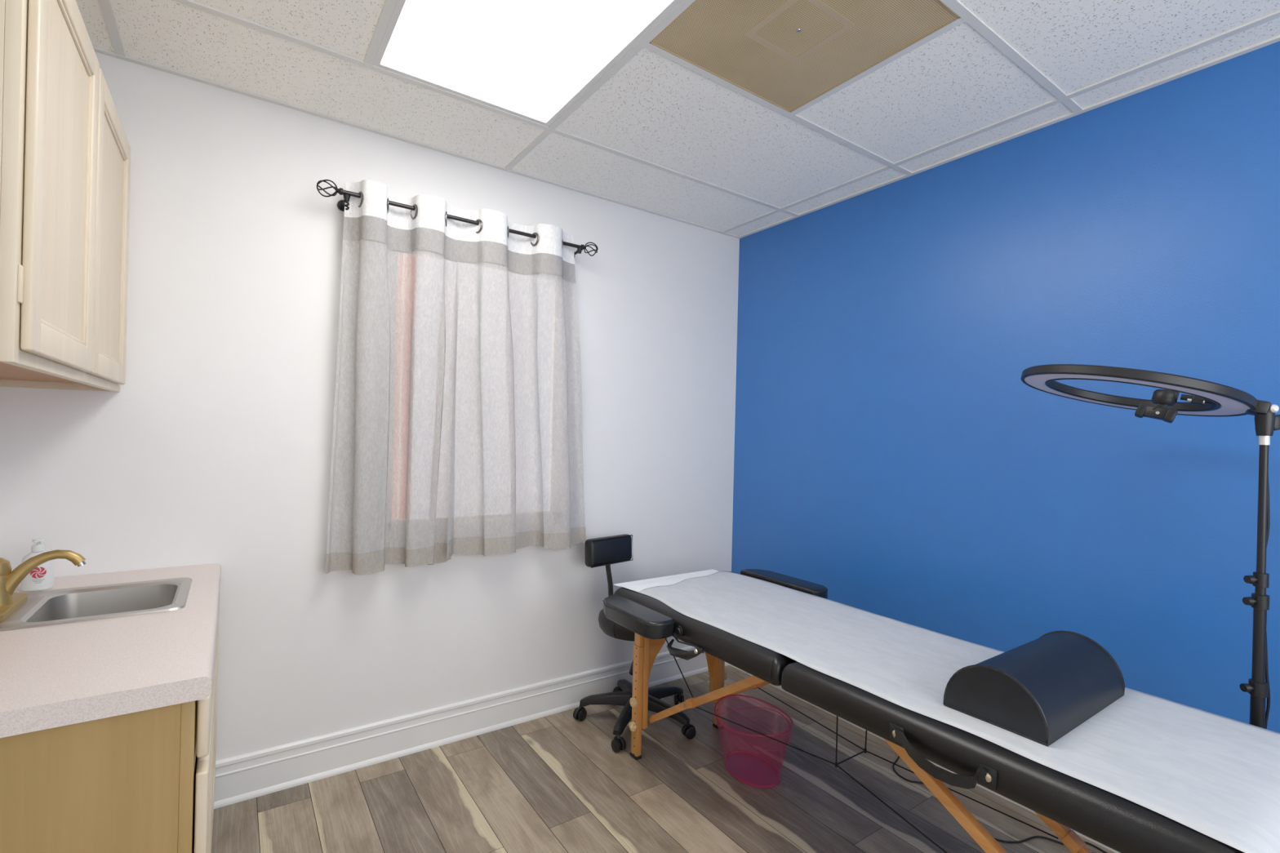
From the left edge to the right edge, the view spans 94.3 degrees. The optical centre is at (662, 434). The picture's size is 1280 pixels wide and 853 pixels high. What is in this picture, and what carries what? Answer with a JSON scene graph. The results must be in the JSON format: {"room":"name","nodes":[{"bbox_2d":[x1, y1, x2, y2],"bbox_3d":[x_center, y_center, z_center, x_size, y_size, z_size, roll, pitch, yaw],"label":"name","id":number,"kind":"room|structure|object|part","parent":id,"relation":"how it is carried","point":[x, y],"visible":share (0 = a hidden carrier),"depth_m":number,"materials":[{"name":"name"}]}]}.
{"room":"massage treatment room","nodes":[
{"label":"massage treatment room","id":0,"kind":"room"},
{"bbox_2d":[0,51,739,760],"bbox_3d":[-0.806,0.061,2.536,3.120,2.382,0.140,1,0,-36],"label":"wall","id":1,"kind":"structure","parent":0,"point":[215,446],"depth_m":2.11,"materials":[{"name":"white paint"}]},
{"bbox_2d":[316,179,598,256],"bbox_3d":[-0.763,-0.833,2.389,1.105,0.089,0.120,1,0,-36],"label":"curtain rod","id":2,"kind":"object","parent":1,"relation":"attached to","point":[340,204],"visible":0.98,"depth_m":2.20,"materials":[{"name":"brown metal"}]},
{"bbox_2d":[325,179,460,575],"bbox_3d":[-0.990,-0.198,2.214,0.443,1.409,0.110,1,0,-36],"label":"curtain","id":3,"kind":"object","parent":2,"relation":"hanging from","point":[389,480],"visible":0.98,"depth_m":2.22,"materials":[{"name":"grey fabric"}]},
{"bbox_2d":[446,208,586,558],"bbox_3d":[-0.579,-0.199,2.504,0.638,1.391,0.099,1,0,-36],"label":"curtain","id":4,"kind":"object","parent":2,"relation":"hanging from","point":[517,474],"visible":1,"depth_m":2.50,"materials":[{"name":"grey fabric"}]},
{"bbox_2d":[213,645,728,808],"bbox_3d":[-0.559,1.184,2.637,2.320,0.150,0.019,1,0,-36],"label":"baseboard","id":5,"kind":"structure","parent":1,"relation":"attached to","point":[241,778],"depth_m":2.33,"materials":[{"name":"white paint"}]},
{"bbox_2d":[211,665,1114,852],"bbox_3d":[0.241,1.309,1.051,3.120,0.060,3.810,1,0,-36],"label":"floor","id":6,"kind":"structure","parent":0,"point":[556,783],"depth_m":2.06,"materials":[{"name":"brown wood"}]},
{"bbox_2d":[0,595,219,852],"bbox_3d":[-1.401,0.854,1.370,0.578,0.769,1.069,1,0,-36],"label":"base cabinet","id":7,"kind":"object","parent":6,"relation":"on","point":[141,781],"visible":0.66,"depth_m":1.03,"materials":[{"name":"brown wood"}]},
{"bbox_3d":[-1.110,0.862,0.932,0.536,0.769,0.014,1,0,-36],"label":"panel","id":8,"kind":"part","parent":7,"relation":"part of","materials":[{"name":"beige wood"}]},
{"bbox_2d":[0,563,221,737],"bbox_3d":[-1.385,0.450,1.363,0.580,0.041,1.091,1,0,-36],"label":"countertop","id":9,"kind":"structure","parent":7,"relation":"on","point":[54,676],"depth_m":1.15,"materials":[{"name":"laminate"}]},
{"bbox_2d":[20,537,54,591],"bbox_3d":[-1.701,0.352,1.615,0.056,0.138,0.056,1,0,8],"label":"soap bottle","id":10,"kind":"object","parent":9,"relation":"on","point":[41,578],"visible":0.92,"depth_m":1.60,"materials":[{"name":"plastic"}]},
{"bbox_2d":[0,549,86,622],"bbox_3d":[-1.572,0.345,1.416,0.207,0.153,0.212,1,0,14],"label":"faucet","id":11,"kind":"object","parent":9,"relation":"on","point":[10,601],"visible":1,"depth_m":1.42,"materials":[{"name":"gold metal"}]},
{"bbox_3d":[-1.602,0.300,1.384,0.114,0.064,0.052,1,0,-36],"label":"handle","id":12,"kind":"part","parent":11,"relation":"part of","materials":[{"name":"gold metal"}]},
{"bbox_3d":[-1.517,0.339,1.446,0.160,0.113,0.031,1,0,-36],"label":"spout","id":13,"kind":"part","parent":11,"relation":"part of","materials":[{"name":"gold metal"}]},
{"bbox_2d":[0,577,192,631],"bbox_3d":[-1.475,0.503,1.497,0.434,0.162,0.372,1,0,-36],"label":"sink","id":14,"kind":"object","parent":9,"relation":"in","point":[72,605],"visible":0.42,"depth_m":1.61,"materials":[{"name":"silver metal"}]},
{"bbox_3d":[-1.193,0.859,1.521,0.020,0.769,1.069,1,0,-36],"label":"frame","id":15,"kind":"part","parent":7,"relation":"part of","materials":[{"name":"beige wood"}]},
{"bbox_3d":[-1.020,0.882,1.320,0.019,0.503,0.513,1,0,-36],"label":"door","id":16,"kind":"part","parent":7,"relation":"part of","materials":[{"name":"brown wood"}]},
{"bbox_3d":[-1.012,0.546,1.320,0.019,0.114,0.513,1,0,-36],"label":"drawer","id":17,"kind":"part","parent":7,"relation":"part of","materials":[{"name":"brown wood"}]},
{"bbox_3d":[-1.327,0.874,1.744,0.019,0.503,0.495,1,0,-36],"label":"door","id":18,"kind":"part","parent":7,"relation":"part of","materials":[{"name":"brown wood"}]},
{"bbox_3d":[-1.319,0.539,1.744,0.019,0.114,0.495,1,0,-36],"label":"drawer","id":19,"kind":"part","parent":7,"relation":"part of","materials":[{"name":"brown wood"}]},
{"bbox_2d":[573,533,696,752],"bbox_3d":[-0.087,0.871,2.644,0.516,0.799,0.524,1,0,-36],"label":"stool","id":20,"kind":"object","parent":6,"relation":"on","point":[606,551],"visible":0.7,"depth_m":2.62,"materials":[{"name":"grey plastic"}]},
{"bbox_3d":[-0.246,0.529,2.717,0.060,0.125,0.256,1,0,44],"label":"backrest","id":21,"kind":"part","parent":20,"relation":"part of","materials":[{"name":"black leather"}]},
{"bbox_3d":[-0.185,0.710,2.687,0.214,0.363,0.028,1,0,34],"label":"post","id":22,"kind":"part","parent":20,"relation":"part of","materials":[{"name":"silver metal"}]},
{"bbox_3d":[-0.101,0.818,2.625,0.368,0.094,0.368,1,0,-36],"label":"seat","id":23,"kind":"part","parent":20,"relation":"part of","materials":[{"name":"black leather"}]},
{"bbox_2d":[603,568,1244,852],"bbox_3d":[0.582,0.951,1.794,0.873,0.672,1.855,1,0,-36],"label":"massage table","id":24,"kind":"object","parent":6,"relation":"on","point":[1064,802],"visible":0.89,"depth_m":1.38,"materials":[{"name":"black leather"}]},
{"bbox_3d":[-0.114,1.048,2.322,0.023,0.037,0.037,1,0,-36],"label":"knob","id":25,"kind":"part","parent":24,"relation":"part of","materials":[{"name":"brown wood"}]},
{"bbox_3d":[-0.116,1.142,2.322,0.023,0.037,0.037,1,0,-36],"label":"knob","id":26,"kind":"part","parent":24,"relation":"part of","materials":[{"name":"brown wood"}]},
{"bbox_3d":[-0.105,0.641,2.100,0.104,0.058,0.375,1,0,-36],"label":"armrest","id":27,"kind":"part","parent":24,"relation":"part of","materials":[{"name":"leather"}]},
{"bbox_3d":[-0.087,0.930,2.344,0.042,0.451,0.054,1,0,-36],"label":"leg","id":28,"kind":"part","parent":24,"relation":"part of","materials":[{"name":"orange wood"}]},
{"bbox_3d":[0.066,0.695,1.916,0.044,0.059,0.168,1,0,-36],"label":"carry handle","id":29,"kind":"part","parent":24,"relation":"part of","materials":[{"name":"plastic"}]},
{"bbox_3d":[0.239,0.938,2.580,0.042,0.451,0.054,1,0,-36],"label":"leg","id":30,"kind":"part","parent":24,"relation":"part of","materials":[{"name":"orange wood"}]},
{"bbox_3d":[0.265,1.057,2.596,0.023,0.037,0.037,1,0,-36],"label":"knob","id":31,"kind":"part","parent":24,"relation":"part of","materials":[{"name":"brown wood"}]},
{"bbox_3d":[0.232,0.846,1.976,0.024,0.286,0.435,1,0,-36],"label":"strut arm","id":32,"kind":"part","parent":24,"relation":"part of","materials":[{"name":"orange wood"}]},
{"bbox_3d":[0.494,0.859,2.175,0.024,0.298,0.450,1,0,-36],"label":"strut arm","id":33,"kind":"part","parent":24,"relation":"part of","materials":[{"name":"orange wood"}]},
{"bbox_3d":[0.519,0.642,2.540,0.108,0.058,0.425,1,0,-36],"label":"armrest","id":34,"kind":"part","parent":24,"relation":"part of","materials":[{"name":"leather"}]},
{"bbox_3d":[0.567,0.676,1.233,0.042,0.052,0.230,1,0,-36],"label":"carry handle","id":35,"kind":"part","parent":24,"relation":"part of","materials":[{"name":"leather"}]},
{"bbox_3d":[0.670,0.854,1.371,0.024,0.281,0.484,1,0,-36],"label":"strut arm","id":36,"kind":"part","parent":24,"relation":"part of","materials":[{"name":"orange wood"}]},
{"bbox_2d":[613,569,1279,852],"bbox_3d":[0.581,0.630,1.799,0.584,0.029,1.882,1,0,-36],"label":"paper","id":37,"kind":"object","parent":24,"relation":"on","point":[1216,776],"visible":0.87,"depth_m":1.32,"materials":[{"name":"white paper"}]},
{"bbox_2d":[942,631,1124,746],"bbox_3d":[0.879,0.563,1.393,0.432,0.123,0.218,1,0,-36],"label":"bolster","id":38,"kind":"object","parent":37,"relation":"on","point":[1040,690],"visible":1,"depth_m":1.30,"materials":[{"name":"black leather"}]},
{"bbox_3d":[0.881,0.862,1.607,0.024,0.286,0.440,1,0,-36],"label":"strut arm","id":39,"kind":"part","parent":24,"relation":"part of","materials":[{"name":"orange wood"}]},
{"bbox_2d":[892,482,1270,852],"bbox_3d":[1.219,0.652,1.906,0.259,1.300,1.114,1,0,-30],"label":"power cord","id":40,"kind":"object","parent":6,"relation":"on","point":[1268,707],"visible":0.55,"depth_m":1.37,"materials":[{"name":"black rubber"}]},
{"bbox_2d":[1020,364,1279,728],"bbox_3d":[1.258,0.565,1.475,0.540,1.476,0.652,1,0,-36],"label":"stand","id":41,"kind":"object","parent":6,"relation":"on","point":[1206,398],"visible":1,"depth_m":1.36,"materials":[{"name":"black plastic"}]},
{"bbox_2d":[1023,373,1250,415],"bbox_3d":[1.196,-0.105,1.528,0.459,0.102,0.458,1,0,-36],"label":"ring light","id":42,"kind":"object","parent":41,"relation":"attached to","point":[1206,397],"depth_m":1.46,"materials":[{"name":"black plastic"}]},
{"bbox_3d":[1.291,-0.093,1.442,0.036,0.043,0.094,1,0,-43],"label":"phone arm","id":43,"kind":"part","parent":41,"relation":"part of","materials":[{"name":"black plastic"}]},
{"bbox_3d":[1.350,0.584,1.367,0.022,0.020,0.020,1,0,0],"label":"knob","id":44,"kind":"part","parent":41,"relation":"part of","materials":[{"name":"black plastic"}]},
{"bbox_3d":[1.356,0.384,1.367,0.022,0.020,0.020,1,0,0],"label":"knob","id":45,"kind":"part","parent":41,"relation":"part of","materials":[{"name":"black plastic"}]},
{"bbox_3d":[1.358,0.334,1.367,0.022,0.020,0.020,1,0,0],"label":"knob","id":46,"kind":"part","parent":41,"relation":"part of","materials":[{"name":"black plastic"}]},
{"bbox_2d":[75,0,1279,239],"bbox_3d":[0.301,-1.171,1.050,3.120,0.143,3.810,1,0,-36],"label":"ceiling","id":47,"kind":"structure","parent":0,"point":[659,133],"depth_m":1.93,"materials":[{"name":"tile"}]},
{"bbox_2d":[373,0,682,126],"bbox_3d":[-0.302,-1.124,1.504,0.586,0.011,1.195,1,0,-36],"label":"recessed light","id":48,"kind":"object","parent":47,"relation":"in","point":[531,60],"visible":0.99,"depth_m":1.71,"materials":[{"name":"white plastic"}]},
{"bbox_2d":[648,0,960,112],"bbox_3d":[0.370,-1.104,1.615,0.586,0.009,0.586,1,0,-36],"label":"ceiling vent","id":49,"kind":"object","parent":47,"relation":"in","point":[787,54],"visible":1,"depth_m":1.65,"materials":[{"name":"metal"}]},
{"bbox_2d":[731,40,1279,733],"bbox_3d":[1.491,0.117,1.922,0.120,2.382,3.550,1,0,-36],"label":"wall","id":50,"kind":"structure","parent":0,"point":[893,455],"depth_m":2.06,"materials":[{"name":"blue paint"}]},
{"bbox_2d":[728,663,1119,852],"bbox_3d":[1.407,1.232,1.882,0.019,0.150,3.550,1,0,-36],"label":"baseboard","id":51,"kind":"structure","parent":50,"relation":"attached to","point":[779,687],"depth_m":2.31,"materials":[{"name":"white paint"}]},
{"bbox_3d":[-0.938,0.059,0.162,0.120,2.382,3.550,1,0,-36],"label":"wall","id":52,"kind":"structure","parent":0,"visible":0},
{"bbox_2d":[0,0,130,391],"bbox_3d":[-1.461,-0.508,1.291,0.335,0.765,1.088,1,0,-36],"label":"upper cabinet","id":53,"kind":"object","parent":52,"relation":"attached to","point":[65,148],"visible":1,"depth_m":1.14,"materials":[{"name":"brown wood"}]},
{"bbox_3d":[-1.175,-0.501,1.169,0.014,0.721,0.512,1,0,-36],"label":"door","id":54,"kind":"part","parent":53,"relation":"part of","materials":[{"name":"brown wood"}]},
{"bbox_3d":[-1.178,-0.501,1.167,0.003,0.617,0.408,1,0,-36],"label":"door panel","id":55,"kind":"part","parent":53,"relation":"part of","materials":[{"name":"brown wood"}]},
{"bbox_3d":[-1.485,-0.509,1.597,0.014,0.721,0.504,1,0,-36],"label":"door","id":56,"kind":"part","parent":53,"relation":"part of","materials":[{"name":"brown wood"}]},
{"bbox_3d":[-1.488,-0.509,1.595,0.003,0.617,0.400,1,0,-36],"label":"door panel","id":57,"kind":"part","parent":53,"relation":"part of","materials":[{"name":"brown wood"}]}
]}

